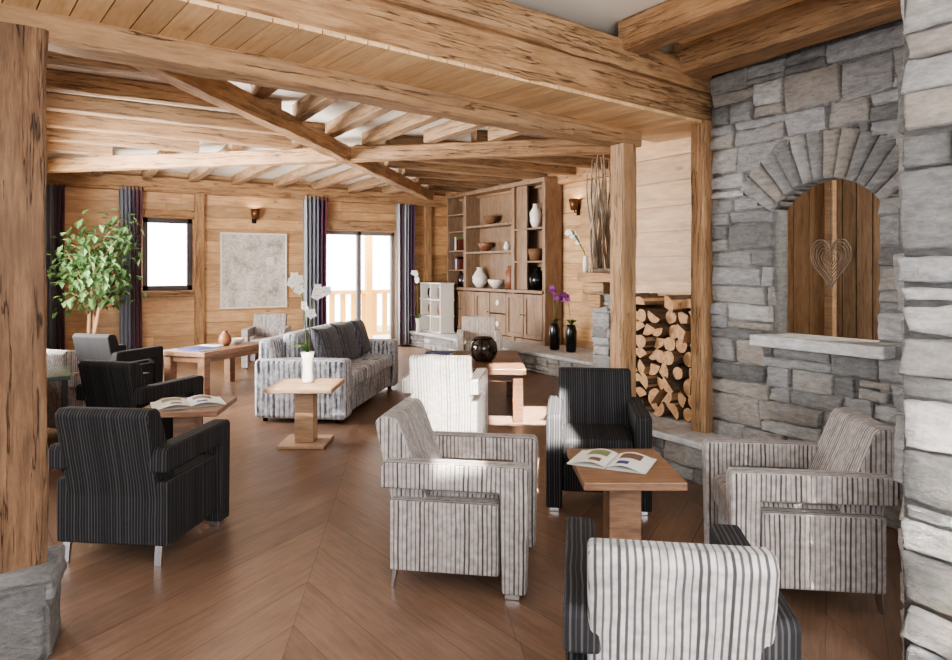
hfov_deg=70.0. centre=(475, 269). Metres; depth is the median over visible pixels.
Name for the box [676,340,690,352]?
log
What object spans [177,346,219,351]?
magazine
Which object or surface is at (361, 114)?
joist
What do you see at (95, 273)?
potted ficus
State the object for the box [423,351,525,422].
coffee table
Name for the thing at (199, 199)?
trim
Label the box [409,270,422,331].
potted orchid
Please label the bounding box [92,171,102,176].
joist
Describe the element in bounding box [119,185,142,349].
curtain
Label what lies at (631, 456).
photo
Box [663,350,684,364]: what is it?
log
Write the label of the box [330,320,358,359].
cushion
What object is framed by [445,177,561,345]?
bookcase
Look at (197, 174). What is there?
joist
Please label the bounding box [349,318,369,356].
cushion
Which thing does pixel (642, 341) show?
log
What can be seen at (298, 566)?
floor
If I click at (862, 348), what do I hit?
stone sill
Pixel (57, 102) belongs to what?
joist
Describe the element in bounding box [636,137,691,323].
wall panel
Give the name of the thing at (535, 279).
vase
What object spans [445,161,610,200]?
trim
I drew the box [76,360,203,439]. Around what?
armchair
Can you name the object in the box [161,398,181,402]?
photo
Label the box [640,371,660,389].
log
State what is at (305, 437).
side table
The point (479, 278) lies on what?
vase
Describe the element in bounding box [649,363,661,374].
log
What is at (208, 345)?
magazine
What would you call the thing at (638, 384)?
log
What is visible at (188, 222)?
window
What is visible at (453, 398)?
armchair
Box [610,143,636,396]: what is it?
timber post
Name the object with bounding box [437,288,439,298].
pot
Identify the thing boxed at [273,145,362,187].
joist
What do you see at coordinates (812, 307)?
window shutter
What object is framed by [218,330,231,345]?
vase
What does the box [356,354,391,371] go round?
seat cushion
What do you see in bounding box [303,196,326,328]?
curtain
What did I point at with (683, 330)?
log
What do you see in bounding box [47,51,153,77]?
joist
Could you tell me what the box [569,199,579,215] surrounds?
wall sconce
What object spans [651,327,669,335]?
log
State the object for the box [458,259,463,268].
book
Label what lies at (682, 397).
log
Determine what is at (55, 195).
curtain
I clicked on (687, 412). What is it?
log
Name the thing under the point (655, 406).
log
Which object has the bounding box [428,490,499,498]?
seat cushion
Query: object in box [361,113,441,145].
joist
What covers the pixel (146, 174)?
joist
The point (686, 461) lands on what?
trim
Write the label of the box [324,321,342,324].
cushion
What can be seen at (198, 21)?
ceiling
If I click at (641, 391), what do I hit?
log
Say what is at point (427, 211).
trim
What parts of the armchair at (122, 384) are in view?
backrest, arm, seat, arm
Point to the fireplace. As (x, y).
(597, 288)
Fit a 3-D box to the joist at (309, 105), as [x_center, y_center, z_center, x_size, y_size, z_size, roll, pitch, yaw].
[-1.015,-1.541,5.486,0.142,0.162,2.730,0,0,-32]
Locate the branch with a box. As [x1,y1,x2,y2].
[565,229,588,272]
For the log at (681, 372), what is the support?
on the log at (687, 384)
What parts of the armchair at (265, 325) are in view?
arm, seat, backrest, arm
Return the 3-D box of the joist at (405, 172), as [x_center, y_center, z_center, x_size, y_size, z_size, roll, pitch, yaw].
[-0.171,-1.540,11.178,2.250,0.160,0.141,0,0,-32]
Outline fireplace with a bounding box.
[577,272,610,367]
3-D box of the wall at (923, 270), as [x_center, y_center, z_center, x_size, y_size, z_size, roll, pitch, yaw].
[2.142,-0.062,1.962,0.669,3.125,1.531,0,0,-32]
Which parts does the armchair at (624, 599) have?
seat, arm, backrest, arm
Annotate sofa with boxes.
[255,321,397,422]
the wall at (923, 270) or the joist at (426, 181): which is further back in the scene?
the joist at (426, 181)
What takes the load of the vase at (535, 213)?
on the bookcase at (522, 313)
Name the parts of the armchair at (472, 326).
arm, backrest, arm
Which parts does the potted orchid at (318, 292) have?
flower, flower, flower, flower, stem, flower, stem, flower, flower, flower, flower, flower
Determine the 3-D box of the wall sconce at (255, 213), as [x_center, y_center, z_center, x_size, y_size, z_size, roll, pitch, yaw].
[-3.872,-0.945,11.927,0.170,0.250,0.175,0,0,-32]
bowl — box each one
[231,338,243,343]
[477,243,493,250]
[483,216,498,223]
[488,279,503,287]
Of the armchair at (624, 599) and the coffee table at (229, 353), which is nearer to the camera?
the armchair at (624, 599)
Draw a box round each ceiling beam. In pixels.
[0,1,641,147]
[47,139,610,173]
[130,65,432,200]
[205,0,711,120]
[380,0,711,94]
[618,0,792,54]
[674,0,901,78]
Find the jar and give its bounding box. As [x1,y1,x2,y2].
[504,266,510,288]
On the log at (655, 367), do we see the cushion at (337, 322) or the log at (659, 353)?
the log at (659, 353)
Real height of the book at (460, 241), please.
0.217 m
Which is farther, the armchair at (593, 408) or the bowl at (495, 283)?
the bowl at (495, 283)
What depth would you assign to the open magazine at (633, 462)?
3.43 m
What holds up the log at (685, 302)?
on the log at (684, 316)
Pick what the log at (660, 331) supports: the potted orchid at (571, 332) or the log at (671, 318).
the log at (671, 318)
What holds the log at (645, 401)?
on the stone ledge at (667, 427)
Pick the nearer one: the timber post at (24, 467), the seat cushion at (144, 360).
the timber post at (24, 467)
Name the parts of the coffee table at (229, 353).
leg, leg, leg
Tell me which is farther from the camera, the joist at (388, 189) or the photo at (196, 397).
the joist at (388, 189)
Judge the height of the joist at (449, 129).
0.164 m
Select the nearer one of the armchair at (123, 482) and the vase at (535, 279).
the armchair at (123, 482)
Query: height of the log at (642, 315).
0.107 m
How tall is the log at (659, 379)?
0.107 m
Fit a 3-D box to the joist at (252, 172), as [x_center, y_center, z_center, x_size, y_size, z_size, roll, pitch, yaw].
[-3.101,-1.540,10.037,0.143,0.164,4.044,0,0,-32]
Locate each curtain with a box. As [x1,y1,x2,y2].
[45,184,64,349]
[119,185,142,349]
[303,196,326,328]
[396,204,414,344]
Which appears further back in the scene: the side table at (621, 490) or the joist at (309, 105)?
the joist at (309, 105)
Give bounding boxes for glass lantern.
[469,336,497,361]
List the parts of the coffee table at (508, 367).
leg, leg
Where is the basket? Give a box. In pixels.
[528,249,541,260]
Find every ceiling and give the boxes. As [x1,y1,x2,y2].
[0,0,702,142]
[46,0,803,186]
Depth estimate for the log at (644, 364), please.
5.72 m
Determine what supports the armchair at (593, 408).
on the floor at (298, 566)
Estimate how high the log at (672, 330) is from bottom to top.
0.113 m
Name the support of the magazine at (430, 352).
on the coffee table at (508, 367)
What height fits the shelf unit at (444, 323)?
0.955 m
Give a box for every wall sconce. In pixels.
[250,209,259,223]
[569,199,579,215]
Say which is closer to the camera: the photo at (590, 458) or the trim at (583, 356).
the photo at (590, 458)
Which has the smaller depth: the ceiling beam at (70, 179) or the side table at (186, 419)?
the side table at (186, 419)
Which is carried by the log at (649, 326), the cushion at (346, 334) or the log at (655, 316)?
the log at (655, 316)
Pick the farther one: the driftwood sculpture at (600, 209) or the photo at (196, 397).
the driftwood sculpture at (600, 209)
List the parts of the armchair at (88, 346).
backrest, arm, arm, seat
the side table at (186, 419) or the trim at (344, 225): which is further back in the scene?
the trim at (344, 225)
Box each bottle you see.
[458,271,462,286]
[461,268,463,286]
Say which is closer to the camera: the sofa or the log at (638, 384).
the log at (638, 384)
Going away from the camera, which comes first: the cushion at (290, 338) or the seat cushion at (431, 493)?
the seat cushion at (431, 493)
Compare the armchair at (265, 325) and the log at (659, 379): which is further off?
the armchair at (265, 325)
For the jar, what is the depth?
11.76 m
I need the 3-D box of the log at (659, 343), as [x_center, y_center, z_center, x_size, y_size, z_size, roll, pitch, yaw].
[1.657,0.607,5.720,0.322,0.090,0.118,0,0,-32]
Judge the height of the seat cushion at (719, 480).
0.155 m
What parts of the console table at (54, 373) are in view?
leg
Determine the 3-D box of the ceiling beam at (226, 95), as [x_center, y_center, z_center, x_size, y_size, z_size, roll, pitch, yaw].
[-1.564,-1.380,8.102,0.178,0.189,9.334,0,0,9]
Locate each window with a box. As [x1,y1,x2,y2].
[143,217,191,290]
[327,231,393,338]
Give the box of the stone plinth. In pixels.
[0,544,66,659]
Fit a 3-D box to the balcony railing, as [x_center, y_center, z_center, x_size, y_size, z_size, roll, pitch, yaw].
[-3.033,0.120,14.327,4.440,2.800,0.140,0,0,-32]
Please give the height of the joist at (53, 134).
0.160 m
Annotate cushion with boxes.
[131,359,148,363]
[249,336,273,341]
[283,329,313,356]
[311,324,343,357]
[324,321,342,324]
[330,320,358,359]
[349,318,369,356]
[351,359,379,379]
[352,366,366,387]
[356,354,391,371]
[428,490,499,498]
[464,341,470,350]
[563,423,633,461]
[713,474,837,518]
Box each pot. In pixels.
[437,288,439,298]
[503,241,509,249]
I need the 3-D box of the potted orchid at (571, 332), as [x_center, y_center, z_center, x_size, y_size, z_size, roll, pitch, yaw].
[1.378,0.760,9.955,0.255,0.880,0.296,0,0,28]
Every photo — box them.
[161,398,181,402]
[192,395,211,399]
[587,450,610,456]
[589,457,601,460]
[616,460,629,463]
[620,453,643,460]
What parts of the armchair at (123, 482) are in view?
arm, leg, backrest, seat, leg, arm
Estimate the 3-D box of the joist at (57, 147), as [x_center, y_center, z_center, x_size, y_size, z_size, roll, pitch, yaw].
[-5.054,-1.541,8.513,0.878,0.159,0.146,0,0,-32]
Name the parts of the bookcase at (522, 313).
shelf, shelf, shelf, door, door, door, shelf, shelf, drawer, drawer, cornice, panel, door, panel, shelf, shelf, door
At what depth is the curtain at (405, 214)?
13.40 m
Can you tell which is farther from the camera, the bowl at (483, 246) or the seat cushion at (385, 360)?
the bowl at (483, 246)
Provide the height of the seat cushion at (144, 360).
0.155 m
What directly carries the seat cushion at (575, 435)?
on the armchair at (593, 408)
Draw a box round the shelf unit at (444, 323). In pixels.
[420,282,454,333]
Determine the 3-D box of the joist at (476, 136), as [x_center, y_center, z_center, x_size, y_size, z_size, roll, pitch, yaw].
[1.135,-1.540,8.600,2.718,0.163,0.143,0,0,-32]
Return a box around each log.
[636,293,657,306]
[636,296,663,304]
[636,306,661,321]
[636,321,651,332]
[636,334,669,347]
[636,347,655,357]
[636,358,643,371]
[636,373,641,380]
[636,382,647,397]
[636,386,650,396]
[637,308,666,321]
[638,358,658,374]
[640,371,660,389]
[641,398,652,409]
[643,323,676,334]
[647,309,668,322]
[648,348,664,359]
[648,388,666,403]
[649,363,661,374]
[649,402,661,410]
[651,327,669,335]
[654,337,666,347]
[654,402,671,416]
[655,349,666,362]
[657,376,663,389]
[659,361,685,378]
[661,392,678,403]
[662,376,685,392]
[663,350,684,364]
[664,295,690,312]
[664,337,677,350]
[666,311,679,323]
[666,402,685,419]
[669,325,676,338]
[673,366,690,378]
[676,323,690,342]
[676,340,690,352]
[678,311,690,323]
[678,391,689,407]
[681,299,690,307]
[683,352,690,366]
[683,378,690,396]
[683,407,690,421]
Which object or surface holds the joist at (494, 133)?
attached to the ceiling at (604, 16)
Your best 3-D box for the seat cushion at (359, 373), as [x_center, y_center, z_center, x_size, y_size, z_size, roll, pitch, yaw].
[-1.576,1.120,7.145,0.740,0.160,0.539,0,0,8]
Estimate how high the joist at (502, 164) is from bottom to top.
0.163 m
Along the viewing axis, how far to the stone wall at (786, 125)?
4.49 m
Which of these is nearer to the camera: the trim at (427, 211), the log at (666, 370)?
the log at (666, 370)
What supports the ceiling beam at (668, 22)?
attached to the ceiling at (604, 16)
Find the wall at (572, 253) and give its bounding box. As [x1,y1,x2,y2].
[562,177,610,348]
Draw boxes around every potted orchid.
[286,272,331,383]
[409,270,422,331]
[549,285,567,349]
[559,292,576,352]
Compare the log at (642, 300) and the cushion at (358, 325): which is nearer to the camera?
the log at (642, 300)
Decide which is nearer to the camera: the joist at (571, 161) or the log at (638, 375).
the log at (638, 375)
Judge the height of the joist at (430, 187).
0.161 m
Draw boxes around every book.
[458,239,463,249]
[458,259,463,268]
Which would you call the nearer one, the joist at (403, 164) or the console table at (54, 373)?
the console table at (54, 373)
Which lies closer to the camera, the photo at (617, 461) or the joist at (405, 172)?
the photo at (617, 461)
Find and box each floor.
[46,338,903,659]
[373,325,389,338]
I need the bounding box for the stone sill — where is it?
[750,333,895,359]
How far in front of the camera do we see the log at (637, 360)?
5.83 m
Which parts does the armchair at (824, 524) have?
arm, seat, arm, backrest, leg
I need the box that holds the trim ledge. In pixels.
[409,334,591,377]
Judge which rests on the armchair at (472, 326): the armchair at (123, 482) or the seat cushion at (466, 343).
the seat cushion at (466, 343)
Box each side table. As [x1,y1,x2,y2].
[143,396,236,436]
[264,378,344,448]
[567,449,687,539]
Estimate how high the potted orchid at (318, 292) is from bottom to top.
0.962 m
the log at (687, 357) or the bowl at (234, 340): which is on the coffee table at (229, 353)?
the bowl at (234, 340)
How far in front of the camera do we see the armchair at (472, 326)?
10.08 m
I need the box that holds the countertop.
[454,287,543,293]
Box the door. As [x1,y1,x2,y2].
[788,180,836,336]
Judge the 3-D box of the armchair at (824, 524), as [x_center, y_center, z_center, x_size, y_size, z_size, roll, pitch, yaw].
[1.528,1.098,3.261,0.739,0.804,0.640,0,0,7]
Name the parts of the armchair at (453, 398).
arm, backrest, seat, arm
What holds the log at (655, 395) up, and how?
on the log at (655, 406)
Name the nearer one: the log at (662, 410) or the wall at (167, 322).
the log at (662, 410)
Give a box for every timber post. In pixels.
[0,21,48,573]
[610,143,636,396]
[691,120,712,433]
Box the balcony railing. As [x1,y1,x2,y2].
[329,236,389,338]
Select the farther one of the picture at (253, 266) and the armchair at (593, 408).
the picture at (253, 266)
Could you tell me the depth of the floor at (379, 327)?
15.78 m
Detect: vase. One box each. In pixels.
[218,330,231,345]
[472,267,486,287]
[529,267,541,289]
[530,204,541,227]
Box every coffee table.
[163,341,258,395]
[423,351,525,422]
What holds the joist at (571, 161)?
attached to the ceiling at (604, 16)
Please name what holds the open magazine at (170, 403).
on the side table at (186, 419)
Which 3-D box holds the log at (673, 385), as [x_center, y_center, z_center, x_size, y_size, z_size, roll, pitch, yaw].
[1.678,0.918,5.521,0.344,0.124,0.120,0,0,-32]
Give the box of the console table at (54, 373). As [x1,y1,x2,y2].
[47,365,69,470]
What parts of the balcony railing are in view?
rail, post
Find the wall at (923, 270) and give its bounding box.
[893,0,951,659]
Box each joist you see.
[46,68,281,110]
[46,92,324,135]
[46,111,291,149]
[46,127,199,152]
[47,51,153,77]
[47,141,111,155]
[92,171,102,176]
[142,150,174,179]
[188,144,242,181]
[232,142,308,184]
[251,85,277,98]
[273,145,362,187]
[292,94,338,120]
[311,162,384,189]
[325,103,391,137]
[347,169,401,192]
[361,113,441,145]
[382,178,420,194]
[385,135,608,169]
[385,160,547,178]
[402,169,521,184]
[408,158,575,174]
[416,177,498,188]
[423,120,485,143]
[428,185,477,192]
[471,130,610,160]
[488,127,525,140]
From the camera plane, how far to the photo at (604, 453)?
3.55 m
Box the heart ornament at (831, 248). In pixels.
[810,182,851,290]
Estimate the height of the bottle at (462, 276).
0.370 m
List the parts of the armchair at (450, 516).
leg, backrest, seat, arm, arm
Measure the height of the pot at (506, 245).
0.160 m
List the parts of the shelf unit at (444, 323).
shelf, shelf, shelf, shelf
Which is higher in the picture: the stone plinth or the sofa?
the sofa
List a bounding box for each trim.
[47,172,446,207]
[142,209,194,218]
[142,291,194,297]
[194,194,204,345]
[327,220,395,231]
[409,330,592,365]
[423,206,431,281]
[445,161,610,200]
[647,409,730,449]
[652,436,753,485]
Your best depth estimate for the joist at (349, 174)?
11.30 m
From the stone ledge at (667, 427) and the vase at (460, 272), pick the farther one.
the vase at (460, 272)
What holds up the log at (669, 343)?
on the log at (669, 357)
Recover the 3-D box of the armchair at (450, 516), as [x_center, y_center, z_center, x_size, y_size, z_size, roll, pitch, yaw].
[-0.079,1.098,3.427,0.739,0.804,0.640,0,0,9]
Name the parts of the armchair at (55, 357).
backrest, seat, arm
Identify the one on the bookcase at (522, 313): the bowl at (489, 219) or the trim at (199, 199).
the bowl at (489, 219)
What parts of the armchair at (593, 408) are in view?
arm, backrest, seat, arm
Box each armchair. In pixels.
[47,349,85,428]
[49,406,229,566]
[72,333,162,383]
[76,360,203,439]
[241,313,290,369]
[376,398,537,600]
[402,355,487,432]
[457,316,501,350]
[546,367,651,515]
[563,516,801,659]
[702,407,897,613]
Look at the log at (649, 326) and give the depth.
5.67 m
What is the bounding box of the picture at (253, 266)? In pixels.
[220,232,286,308]
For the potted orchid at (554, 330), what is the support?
on the trim at (583, 356)
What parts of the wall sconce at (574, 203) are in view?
lamp shade, wall plate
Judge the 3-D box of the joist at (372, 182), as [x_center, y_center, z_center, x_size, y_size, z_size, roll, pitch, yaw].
[-1.779,-1.540,11.899,0.143,0.163,2.250,0,0,-32]
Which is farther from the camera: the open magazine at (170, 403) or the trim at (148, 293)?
the trim at (148, 293)
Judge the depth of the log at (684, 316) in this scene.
5.43 m
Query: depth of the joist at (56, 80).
5.73 m
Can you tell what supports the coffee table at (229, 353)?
on the floor at (298, 566)
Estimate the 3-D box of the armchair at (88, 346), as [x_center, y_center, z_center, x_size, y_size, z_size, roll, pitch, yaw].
[-4.086,1.098,7.737,0.640,0.804,0.739,0,0,17]
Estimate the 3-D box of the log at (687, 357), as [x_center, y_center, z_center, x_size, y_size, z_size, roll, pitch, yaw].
[1.818,0.707,5.456,0.320,0.122,0.110,0,0,-32]
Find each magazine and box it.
[150,395,225,410]
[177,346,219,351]
[197,344,223,346]
[426,351,455,354]
[567,449,655,473]
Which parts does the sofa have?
backrest, arm, arm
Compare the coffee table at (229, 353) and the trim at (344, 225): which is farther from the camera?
the trim at (344, 225)
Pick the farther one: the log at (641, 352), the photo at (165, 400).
the log at (641, 352)
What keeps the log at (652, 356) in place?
on the log at (644, 364)
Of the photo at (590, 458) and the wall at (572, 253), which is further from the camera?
the wall at (572, 253)
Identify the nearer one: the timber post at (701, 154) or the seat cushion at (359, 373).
the timber post at (701, 154)
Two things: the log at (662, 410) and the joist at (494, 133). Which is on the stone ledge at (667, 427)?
the log at (662, 410)
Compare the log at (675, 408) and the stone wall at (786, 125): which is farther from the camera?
the log at (675, 408)
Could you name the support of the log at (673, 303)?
on the log at (684, 316)
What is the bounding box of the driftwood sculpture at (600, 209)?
[586,154,610,272]
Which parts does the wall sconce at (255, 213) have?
lamp shade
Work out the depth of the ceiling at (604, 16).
6.46 m
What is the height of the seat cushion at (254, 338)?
0.155 m
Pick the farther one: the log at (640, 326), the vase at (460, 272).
the vase at (460, 272)
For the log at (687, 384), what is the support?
on the log
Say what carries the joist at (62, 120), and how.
attached to the ceiling at (604, 16)
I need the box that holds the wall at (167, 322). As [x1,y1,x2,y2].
[65,170,446,360]
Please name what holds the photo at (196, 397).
on the open magazine at (170, 403)
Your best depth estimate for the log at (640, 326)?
5.77 m
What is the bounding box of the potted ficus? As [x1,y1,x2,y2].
[45,208,146,333]
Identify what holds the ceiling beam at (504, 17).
on the ceiling beam at (374, 20)
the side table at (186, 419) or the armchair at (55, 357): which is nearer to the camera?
the side table at (186, 419)
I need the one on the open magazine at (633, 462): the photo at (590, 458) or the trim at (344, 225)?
the photo at (590, 458)
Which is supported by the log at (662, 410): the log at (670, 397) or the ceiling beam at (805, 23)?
the log at (670, 397)
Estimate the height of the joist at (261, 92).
0.160 m
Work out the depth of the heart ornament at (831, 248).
4.34 m
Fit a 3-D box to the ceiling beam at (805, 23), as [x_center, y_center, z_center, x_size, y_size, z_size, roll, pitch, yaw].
[2.617,-1.499,3.116,0.297,0.237,4.180,0,0,-32]
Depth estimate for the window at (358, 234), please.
13.10 m
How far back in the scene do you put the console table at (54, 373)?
5.08 m
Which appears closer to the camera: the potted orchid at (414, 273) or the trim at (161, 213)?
the trim at (161, 213)
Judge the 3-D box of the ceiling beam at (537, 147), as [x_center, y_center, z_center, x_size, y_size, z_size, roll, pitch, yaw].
[-1.465,-1.381,8.133,9.056,0.187,0.179,0,0,12]
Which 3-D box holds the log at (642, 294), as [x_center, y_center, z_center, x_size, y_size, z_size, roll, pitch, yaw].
[1.457,0.270,5.958,0.346,0.130,0.085,0,0,-32]
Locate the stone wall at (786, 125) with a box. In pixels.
[710,18,903,529]
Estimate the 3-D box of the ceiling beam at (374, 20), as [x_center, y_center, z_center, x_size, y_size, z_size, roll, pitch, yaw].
[-0.688,-1.210,3.264,6.500,0.228,0.237,0,0,-39]

